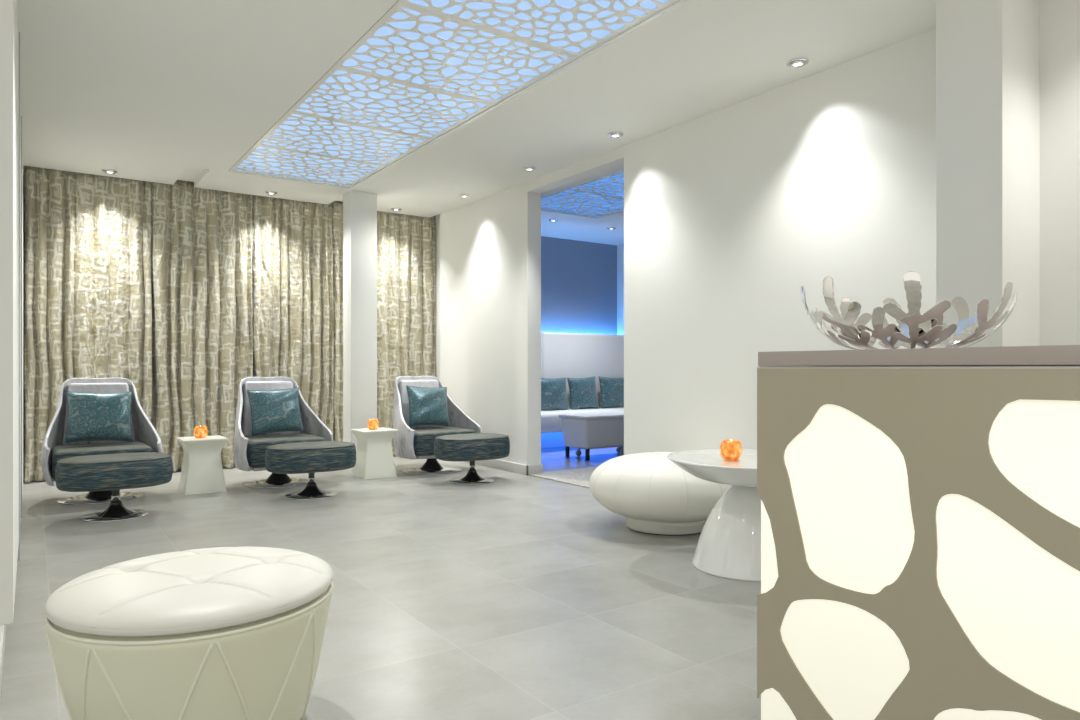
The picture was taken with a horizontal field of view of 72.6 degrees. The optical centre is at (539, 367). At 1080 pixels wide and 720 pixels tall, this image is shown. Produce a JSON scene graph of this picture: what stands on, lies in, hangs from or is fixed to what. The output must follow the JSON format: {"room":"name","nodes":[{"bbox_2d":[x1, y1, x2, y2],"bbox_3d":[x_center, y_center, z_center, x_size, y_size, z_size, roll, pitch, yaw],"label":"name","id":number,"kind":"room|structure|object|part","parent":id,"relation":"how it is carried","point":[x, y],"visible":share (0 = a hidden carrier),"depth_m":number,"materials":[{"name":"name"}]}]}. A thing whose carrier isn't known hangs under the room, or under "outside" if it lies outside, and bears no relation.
{"room":"spa","nodes":[
{"label":"spa","id":0,"kind":"room"},
{"bbox_2d":[0,0,22,624],"bbox_3d":[-4.703,-0.388,3.932,3.145,2.876,5.080,0,0,-35],"label":"wall","id":1,"kind":"structure","parent":0,"point":[9,29],"depth_m":2.73,"materials":[{"name":"white paint"}]},
{"bbox_2d":[0,624,6,695],"bbox_3d":[-1.851,1.000,2.428,0.120,0.100,3.700,0,0,-35],"label":"baseboard","id":2,"kind":"structure","parent":1,"relation":"attached to","point":[3,628],"depth_m":2.57,"materials":[{"name":"grey paint"}]},
{"bbox_2d":[18,32,19,560],"bbox_3d":[-2.852,-0.388,4.022,0.010,2.876,0.060,0,0,-35],"label":"trim","id":3,"kind":"structure","parent":1,"relation":"attached to","point":[19,32],"depth_m":4.00,"materials":[{"name":"white paint"}]},
{"bbox_2d":[21,116,21,517],"bbox_3d":[-3.690,-0.358,5.230,0.008,2.816,0.200,0,0,-35],"label":"trim","id":4,"kind":"structure","parent":1,"relation":"attached to","point":[21,116],"depth_m":5.15,"materials":[{"name":"white paint"}]},
{"bbox_2d":[23,165,151,479],"bbox_3d":[-3.086,-0.488,8.233,10.700,3.076,0.150,0,0,-35],"label":"wall","id":5,"kind":"structure","parent":0,"point":[23,165],"depth_m":6.91,"materials":[{"name":"white paint"}]},
{"bbox_2d":[343,190,376,469],"bbox_3d":[-1.890,-0.388,7.717,0.280,2.876,0.240,0,0,-35],"label":"wall column","id":6,"kind":"structure","parent":0,"point":[359,208],"depth_m":7.62,"materials":[{"name":"white paint"}]},
{"bbox_2d":[0,447,760,719],"bbox_3d":[0.018,1.100,3.662,10.600,0.100,11.200,0,0,-35],"label":"floor","id":7,"kind":"structure","parent":0,"point":[515,596],"depth_m":3.42,"materials":[{"name":"tile"}]},
{"bbox_2d":[41,378,162,504],"bbox_3d":[-3.548,0.567,5.949,0.820,0.967,0.751,0,0,-35],"label":"lounge chair","id":8,"kind":"object","parent":7,"relation":"on","point":[146,438],"visible":0.56,"depth_m":5.99,"materials":[{"name":"silver metal"}]},
{"bbox_2d":[62,383,134,444],"bbox_3d":[-3.696,0.387,6.163,0.519,0.525,0.090,0,-10,-35],"label":"cushion","id":9,"kind":"object","parent":8,"relation":"on","point":[75,387],"depth_m":6.13,"materials":[{"name":"teal fabric"}]},
{"bbox_2d":[65,391,132,442],"bbox_3d":[-3.581,0.395,5.979,0.488,0.423,0.198,0,0,-37],"label":"cushion","id":10,"kind":"object","parent":8,"relation":"on","point":[91,416],"visible":1,"depth_m":5.92,"materials":[{"name":"teal fabric"}]},
{"bbox_3d":[-3.542,1.040,5.940,0.610,0.020,0.610,0,0,-35],"label":"plate","id":11,"kind":"part","parent":8,"relation":"part of","materials":[{"name":"silver metal"}]},
{"bbox_2d":[52,441,153,479],"bbox_3d":[-3.501,0.739,5.881,0.670,0.232,0.585,0,0,-35],"label":"seat cushion","id":12,"kind":"object","parent":8,"relation":"on","point":[84,448],"depth_m":5.76,"materials":[{"name":"teal fabric"}]},
{"bbox_2d":[55,452,172,521],"bbox_3d":[-3.009,0.835,5.215,0.718,0.430,0.508,0,0,-35],"label":"footstool","id":13,"kind":"object","parent":7,"relation":"on","point":[116,472],"visible":1,"depth_m":5.05,"materials":[{"name":"teal fabric"}]},
{"bbox_2d":[55,452,172,491],"bbox_3d":[-3.009,0.728,5.215,0.718,0.216,0.508,0,0,-35],"label":"cushion","id":14,"kind":"object","parent":13,"relation":"on","point":[118,471],"depth_m":5.01,"materials":[{"name":"teal fabric"}]},
{"bbox_3d":[-3.009,1.042,5.215,0.420,0.016,0.420,0,0,-35],"label":"plate","id":15,"kind":"part","parent":13,"relation":"part of","materials":[{"name":"silver metal"}]},
{"bbox_2d":[44,546,333,719],"bbox_3d":[-0.995,0.819,2.150,0.753,0.462,0.753,0,0,-16],"label":"ottoman","id":16,"kind":"object","parent":7,"relation":"on","point":[216,633],"visible":1,"depth_m":1.88,"materials":[{"name":"white leather"}]},
{"bbox_3d":[-0.995,0.622,2.150,0.753,0.067,0.753,0,0,-35],"label":"lid","id":17,"kind":"part","parent":16,"relation":"part of","materials":[{"name":"white leather"}]},
{"bbox_2d":[177,435,227,494],"bbox_3d":[-2.892,0.824,6.293,0.352,0.452,0.352,0,0,-35],"label":"side table","id":18,"kind":"object","parent":7,"relation":"on","point":[202,470],"visible":0.98,"depth_m":6.18,"materials":[{"name":"white paint"}]},
{"bbox_2d":[193,426,207,437],"bbox_3d":[-2.906,0.544,6.295,0.112,0.108,0.112,0,0,-35],"label":"candle holder","id":19,"kind":"object","parent":18,"relation":"on","point":[199,431],"visible":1,"depth_m":6.25,"materials":[{"name":"orange glass"}]},
{"bbox_2d":[234,377,333,487],"bbox_3d":[-2.394,0.567,6.724,0.820,0.967,0.751,0,0,-36],"label":"lounge chair","id":20,"kind":"object","parent":7,"relation":"on","point":[249,450],"visible":0.63,"depth_m":6.70,"materials":[{"name":"silver metal"}]},
{"bbox_3d":[-2.359,0.860,6.675,0.600,0.050,0.540,0,0,-36],"label":"seat frame","id":21,"kind":"part","parent":20,"relation":"part of","materials":[{"name":"silver metal"}]},
{"bbox_2d":[242,381,299,435],"bbox_3d":[-2.546,0.387,6.935,0.519,0.525,0.090,0,-10,-36],"label":"cushion","id":22,"kind":"object","parent":20,"relation":"on","point":[246,385],"depth_m":6.85,"materials":[{"name":"teal fabric"}]},
{"bbox_2d":[247,387,303,435],"bbox_3d":[-2.428,0.395,6.755,0.482,0.427,0.198,0,0,-41],"label":"cushion","id":23,"kind":"object","parent":20,"relation":"on","point":[272,411],"visible":1,"depth_m":6.69,"materials":[{"name":"teal fabric"}]},
{"bbox_3d":[-2.388,1.040,6.715,0.610,0.020,0.610,0,0,-36],"label":"plate","id":24,"kind":"part","parent":20,"relation":"part of","materials":[{"name":"silver metal"}]},
{"bbox_2d":[245,433,326,467],"bbox_3d":[-2.345,0.739,6.656,0.670,0.232,0.585,0,0,-36],"label":"seat cushion","id":25,"kind":"object","parent":20,"relation":"on","point":[257,444],"depth_m":6.38,"materials":[{"name":"teal fabric"}]},
{"bbox_2d":[265,441,355,499],"bbox_3d":[-1.882,0.835,6.056,0.718,0.430,0.508,0,0,-35],"label":"footstool","id":26,"kind":"object","parent":7,"relation":"on","point":[311,458],"visible":1,"depth_m":5.87,"materials":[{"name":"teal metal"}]},
{"bbox_2d":[265,441,355,473],"bbox_3d":[-1.882,0.728,6.056,0.718,0.216,0.508,0,0,-35],"label":"cushion","id":27,"kind":"object","parent":26,"relation":"on","point":[317,456],"depth_m":5.84,"materials":[{"name":"teal fabric"}]},
{"bbox_3d":[-1.882,1.042,6.056,0.420,0.016,0.420,0,0,-35],"label":"plate","id":28,"kind":"part","parent":26,"relation":"part of","materials":[{"name":"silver metal"}]},
{"bbox_2d":[351,428,397,479],"bbox_3d":[-1.609,0.824,7.145,0.352,0.452,0.352,0,0,-35],"label":"side table","id":29,"kind":"object","parent":7,"relation":"on","point":[374,454],"visible":0.98,"depth_m":7.03,"materials":[{"name":"white paint"}]},
{"bbox_2d":[367,419,378,429],"bbox_3d":[-1.623,0.544,7.147,0.112,0.108,0.112,0,0,-35],"label":"candle holder","id":30,"kind":"object","parent":29,"relation":"on","point":[372,424],"visible":1,"depth_m":7.11,"materials":[{"name":"orange glass"}]},
{"bbox_2d":[393,376,481,474],"bbox_3d":[-1.116,0.567,7.548,0.820,0.967,0.751,0,0,-35],"label":"lounge chair","id":31,"kind":"object","parent":7,"relation":"on","point":[410,442],"visible":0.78,"depth_m":7.46,"materials":[{"name":"silver metal"}]},
{"bbox_2d":[399,380,449,427],"bbox_3d":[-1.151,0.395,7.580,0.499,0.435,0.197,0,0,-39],"label":"cushion","id":32,"kind":"object","parent":31,"relation":"on","point":[427,406],"visible":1,"depth_m":7.50,"materials":[{"name":"teal fabric"}]},
{"bbox_3d":[-1.081,0.860,7.498,0.600,0.050,0.540,0,0,-35],"label":"seat frame","id":33,"kind":"part","parent":31,"relation":"part of","materials":[{"name":"silver metal"}]},
{"bbox_3d":[-1.110,1.040,7.539,0.610,0.020,0.610,0,0,-35],"label":"plate","id":34,"kind":"part","parent":31,"relation":"part of","materials":[{"name":"silver metal"}]},
{"bbox_2d":[394,426,475,455],"bbox_3d":[-1.069,0.739,7.480,0.670,0.232,0.585,0,0,-35],"label":"seat cushion","id":35,"kind":"object","parent":31,"relation":"on","point":[424,436],"depth_m":7.16,"materials":[{"name":"teal fabric"}]},
{"bbox_2d":[434,433,509,484],"bbox_3d":[-0.628,0.835,6.827,0.718,0.430,0.508,0,0,-35],"label":"footstool","id":36,"kind":"object","parent":7,"relation":"on","point":[472,447],"visible":1,"depth_m":6.63,"materials":[{"name":"teal fabric"}]},
{"bbox_2d":[434,433,509,461],"bbox_3d":[-0.628,0.728,6.827,0.718,0.216,0.508,0,0,-35],"label":"cushion","id":37,"kind":"object","parent":36,"relation":"on","point":[472,447],"depth_m":6.60,"materials":[{"name":"teal fabric"}]},
{"bbox_3d":[-0.628,1.042,6.827,0.420,0.016,0.420,0,0,-35],"label":"plate","id":38,"kind":"part","parent":36,"relation":"part of","materials":[{"name":"silver metal"}]},
{"bbox_2d":[529,467,596,487],"bbox_3d":[1.080,1.044,6.963,1.696,0.012,1.820,0,0,-35],"label":"mat","id":39,"kind":"object","parent":7,"relation":"on","point":[580,476],"visible":0.27,"depth_m":7.10,"materials":[{"name":"carpet"}]},
{"bbox_2d":[541,332,623,448],"bbox_3d":[0.192,0.285,9.712,2.975,1.530,0.850,0,0,-35],"label":"banquette","id":40,"kind":"object","parent":7,"relation":"on","point":[563,355],"visible":0.24,"depth_m":10.08,"materials":[{"name":"white leather"}]},
{"bbox_3d":[-0.597,0.135,9.482,1.415,1.230,0.190,0,0,-35],"label":"backrest","id":41,"kind":"part","parent":40,"relation":"part of","materials":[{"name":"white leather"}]},
{"bbox_3d":[-0.381,0.688,9.169,1.415,0.255,0.610,0,0,-35],"label":"seat","id":42,"kind":"part","parent":40,"relation":"part of","materials":[{"name":"white leather"}]},
{"bbox_2d":[541,378,568,410],"bbox_3d":[0.158,0.350,9.749,0.510,0.458,0.171,0,0,-32],"label":"cushion","id":43,"kind":"object","parent":40,"relation":"on","point":[553,391],"visible":0.73,"depth_m":9.70,"materials":[{"name":"teal fabric"}]},
{"bbox_3d":[0.628,0.135,10.330,1.555,1.230,0.190,0,0,-35],"label":"backrest","id":44,"kind":"part","parent":40,"relation":"part of","materials":[{"name":"white leather"}]},
{"bbox_2d":[567,377,598,409],"bbox_3d":[0.595,0.350,10.049,0.516,0.467,0.175,0,0,-39],"label":"cushion","id":45,"kind":"object","parent":40,"relation":"on","point":[583,394],"visible":0.98,"depth_m":9.97,"materials":[{"name":"teal fabric"}]},
{"bbox_3d":[0.844,0.688,10.018,1.555,0.255,0.610,0,0,-35],"label":"seat","id":46,"kind":"part","parent":40,"relation":"part of","materials":[{"name":"white leather"}]},
{"bbox_2d":[598,376,623,407],"bbox_3d":[1.038,0.350,10.357,0.523,0.467,0.174,0,0,-38],"label":"cushion","id":47,"kind":"object","parent":40,"relation":"on","point":[611,389],"visible":0.87,"depth_m":10.27,"materials":[{"name":"teal fabric"}]},
{"bbox_2d":[559,411,623,460],"bbox_3d":[0.888,0.797,8.826,1.274,0.505,0.524,0,0,-35],"label":"ottoman","id":48,"kind":"object","parent":7,"relation":"on","point":[587,431],"visible":0.66,"depth_m":8.46,"materials":[{"name":"white leather"}]},
{"bbox_3d":[0.324,0.985,8.666,0.036,0.130,0.036,0,0,-35],"label":"leg","id":49,"kind":"part","parent":48,"relation":"part of","materials":[{"name":"black wood"}]},
{"bbox_3d":[0.540,0.985,8.354,0.036,0.130,0.036,0,0,-35],"label":"leg","id":50,"kind":"part","parent":48,"relation":"part of","materials":[{"name":"black wood"}]},
{"bbox_3d":[0.888,0.562,8.826,1.274,0.035,0.524,0,0,-35],"label":"lid","id":51,"kind":"part","parent":48,"relation":"part of","materials":[{"name":"white leather"}]},
{"bbox_2d":[589,452,730,535],"bbox_3d":[0.839,0.810,4.857,1.026,0.481,1.026,0,0,-22],"label":"pouf","id":52,"kind":"object","parent":7,"relation":"on","point":[654,495],"visible":0.72,"depth_m":4.47,"materials":[{"name":"white leather"}]},
{"bbox_2d":[667,449,760,581],"bbox_3d":[1.109,0.762,3.900,0.860,0.576,0.860,0,0,-35],"label":"pedestal table","id":53,"kind":"object","parent":7,"relation":"on","point":[728,546],"visible":0.56,"depth_m":3.73,"materials":[{"name":"white plastic"}]},
{"bbox_2d":[720,440,741,460],"bbox_3d":[0.985,0.420,3.786,0.112,0.108,0.112,0,0,-35],"label":"candle holder","id":54,"kind":"object","parent":53,"relation":"on","point":[730,450],"visible":1,"depth_m":3.74,"materials":[{"name":"orange glass"}]},
{"bbox_2d":[757,345,1079,719],"bbox_3d":[1.547,0.502,1.286,0.602,1.096,2.394,0,0,-35],"label":"reception desk","id":55,"kind":"object","parent":7,"relation":"on","point":[920,507],"visible":1,"depth_m":1.72,"materials":[{"name":"beige"}]},
{"bbox_2d":[800,271,1017,349],"bbox_3d":[0.972,-0.140,1.975,0.516,0.188,0.517,0,0,35],"label":"fruit bowl","id":56,"kind":"object","parent":55,"relation":"on","point":[913,328],"visible":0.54,"depth_m":1.84,"materials":[{"name":"silver metal"}]},
{"bbox_2d":[758,345,1079,365],"bbox_3d":[1.466,-0.026,1.228,0.402,0.040,2.389,0,0,-35],"label":"countertop","id":57,"kind":"structure","parent":55,"relation":"on","point":[1047,355],"depth_m":1.70,"materials":[{"name":"beige"}]},
{"bbox_2d":[18,0,935,217],"bbox_3d":[-1.237,-1.895,2.489,7.200,0.142,10.700,0,0,-35],"label":"ceiling","id":58,"kind":"structure","parent":0,"point":[142,90],"depth_m":4.67,"materials":[{"name":"white paint"}]},
{"bbox_2d":[102,169,116,173],"bbox_3d":[-3.982,-1.815,6.803,0.126,0.022,0.126,0,0,-35],"label":"recessed light","id":59,"kind":"object","parent":58,"relation":"in","point":[108,171],"visible":1,"depth_m":6.78,"materials":[{"name":"silver metal"}]},
{"bbox_2d":[177,167,204,181],"bbox_3d":[-3.345,-1.891,7.043,0.210,0.020,0.810,0,0,-35],"label":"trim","id":60,"kind":"structure","parent":58,"relation":"attached to","point":[191,174],"depth_m":7.15,"materials":[{"name":"white paint"}]},
{"bbox_2d":[265,191,276,194],"bbox_3d":[-2.790,-1.815,7.629,0.126,0.022,0.126,0,0,-35],"label":"recessed light","id":61,"kind":"object","parent":58,"relation":"in","point":[267,192],"visible":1,"depth_m":7.61,"materials":[{"name":"silver metal"}]},
{"bbox_2d":[458,194,469,197],"bbox_3d":[-0.803,-1.815,7.764,0.126,0.022,0.126,0,0,-35],"label":"recessed light","id":62,"kind":"object","parent":58,"relation":"in","point":[459,195],"visible":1,"depth_m":7.74,"materials":[{"name":"silver metal"}]},
{"bbox_2d":[523,166,535,170],"bbox_3d":[-0.096,-1.815,6.708,0.126,0.022,0.126,0,0,-35],"label":"recessed light","id":63,"kind":"object","parent":58,"relation":"in","point":[527,168],"visible":1,"depth_m":6.68,"materials":[{"name":"silver metal"}]},
{"bbox_2d":[607,132,623,137],"bbox_3d":[0.589,-1.815,5.736,0.126,0.022,0.126,0,0,-35],"label":"recessed light","id":64,"kind":"object","parent":58,"relation":"in","point":[613,134],"visible":1,"depth_m":5.71,"materials":[{"name":"silver metal"}]},
{"bbox_2d":[787,58,808,67],"bbox_3d":[1.537,-1.815,4.385,0.126,0.022,0.126,0,0,-35],"label":"recessed light","id":65,"kind":"object","parent":58,"relation":"in","point":[797,62],"visible":1,"depth_m":4.36,"materials":[{"name":"silver metal"}]},
{"bbox_2d":[541,236,616,334],"bbox_3d":[-0.121,-0.388,10.134,3.020,2.876,0.100,0,0,-35],"label":"wall","id":66,"kind":"structure","parent":0,"point":[579,278],"depth_m":10.53,"materials":[{"name":"paint"}]},
{"bbox_2d":[541,165,623,244],"bbox_3d":[1.663,-1.875,7.751,3.240,0.102,6.050,0,0,-35],"label":"ceiling","id":67,"kind":"structure","parent":0,"point":[604,196],"depth_m":8.57,"materials":[{"name":"blue"}]},
{"bbox_2d":[617,244,623,334],"bbox_3d":[2.876,-0.388,8.590,0.150,2.876,6.050,0,0,-35],"label":"wall","id":68,"kind":"structure","parent":0,"point":[620,248],"depth_m":10.89,"materials":[{"name":"white paint"}]},
{"bbox_2d":[435,0,1079,464],"bbox_3d":[1.689,-0.458,4.728,0.160,3.016,11.050,0,0,-35],"label":"wall","id":69,"kind":"structure","parent":0,"point":[729,211],"depth_m":4.99,"materials":[{"name":"white paint"}]},
{"bbox_2d":[463,459,542,474],"bbox_3d":[-0.585,1.001,8.008,0.193,0.098,1.888,0,0,-35],"label":"baseboard","id":70,"kind":"structure","parent":69,"relation":"attached to","point":[513,467],"depth_m":7.41,"materials":[{"name":"grey paint"}]},
{"bbox_2d":[936,0,1039,347],"bbox_3d":[2.166,-0.388,3.556,0.390,2.876,0.298,0,0,-35],"label":"wall pier","id":71,"kind":"object","parent":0,"point":[988,51],"visible":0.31,"depth_m":3.44,"materials":[{"name":"white paint"}]},
{"bbox_3d":[-4.231,-1.996,7.075,7.500,0.059,0.750,0,0,-35],"label":"ceiling","id":72,"kind":"structure","parent":0,"visible":0},
{"bbox_3d":[-2.991,-1.948,7.867,4.140,0.035,0.040,0,0,-35],"label":"rail","id":73,"kind":"object","parent":72,"relation":"attached to","visible":0},
{"bbox_2d":[24,166,151,482],"bbox_3d":[-4.275,-0.444,6.989,1.031,2.964,0.128,0,0,-35],"label":"curtain","id":74,"kind":"object","parent":73,"relation":"hanging from","point":[88,274],"visible":0.77,"depth_m":6.92,"materials":[{"name":"beige fabric"}]},
{"bbox_2d":[151,180,252,471],"bbox_3d":[-3.453,-0.444,7.547,0.949,2.964,0.153,0,0,-35],"label":"curtain","id":75,"kind":"object","parent":73,"relation":"hanging from","point":[202,309],"visible":0.83,"depth_m":7.51,"materials":[{"name":"beige fabric"}]},
{"bbox_2d":[252,195,333,433],"bbox_3d":[-2.705,-0.444,8.067,0.867,2.964,0.140,0,0,-35],"label":"curtain","id":76,"kind":"object","parent":73,"relation":"hanging from","point":[292,251],"visible":0.72,"depth_m":8.07,"materials":[{"name":"beige fabric"}]},
{"bbox_2d":[332,201,435,455],"bbox_3d":[-1.816,-0.444,8.675,1.283,2.964,0.146,0,0,-35],"label":"curtain","id":77,"kind":"object","parent":73,"relation":"hanging from","point":[406,257],"visible":0.61,"depth_m":8.72,"materials":[{"name":"beige fabric"}]}
]}

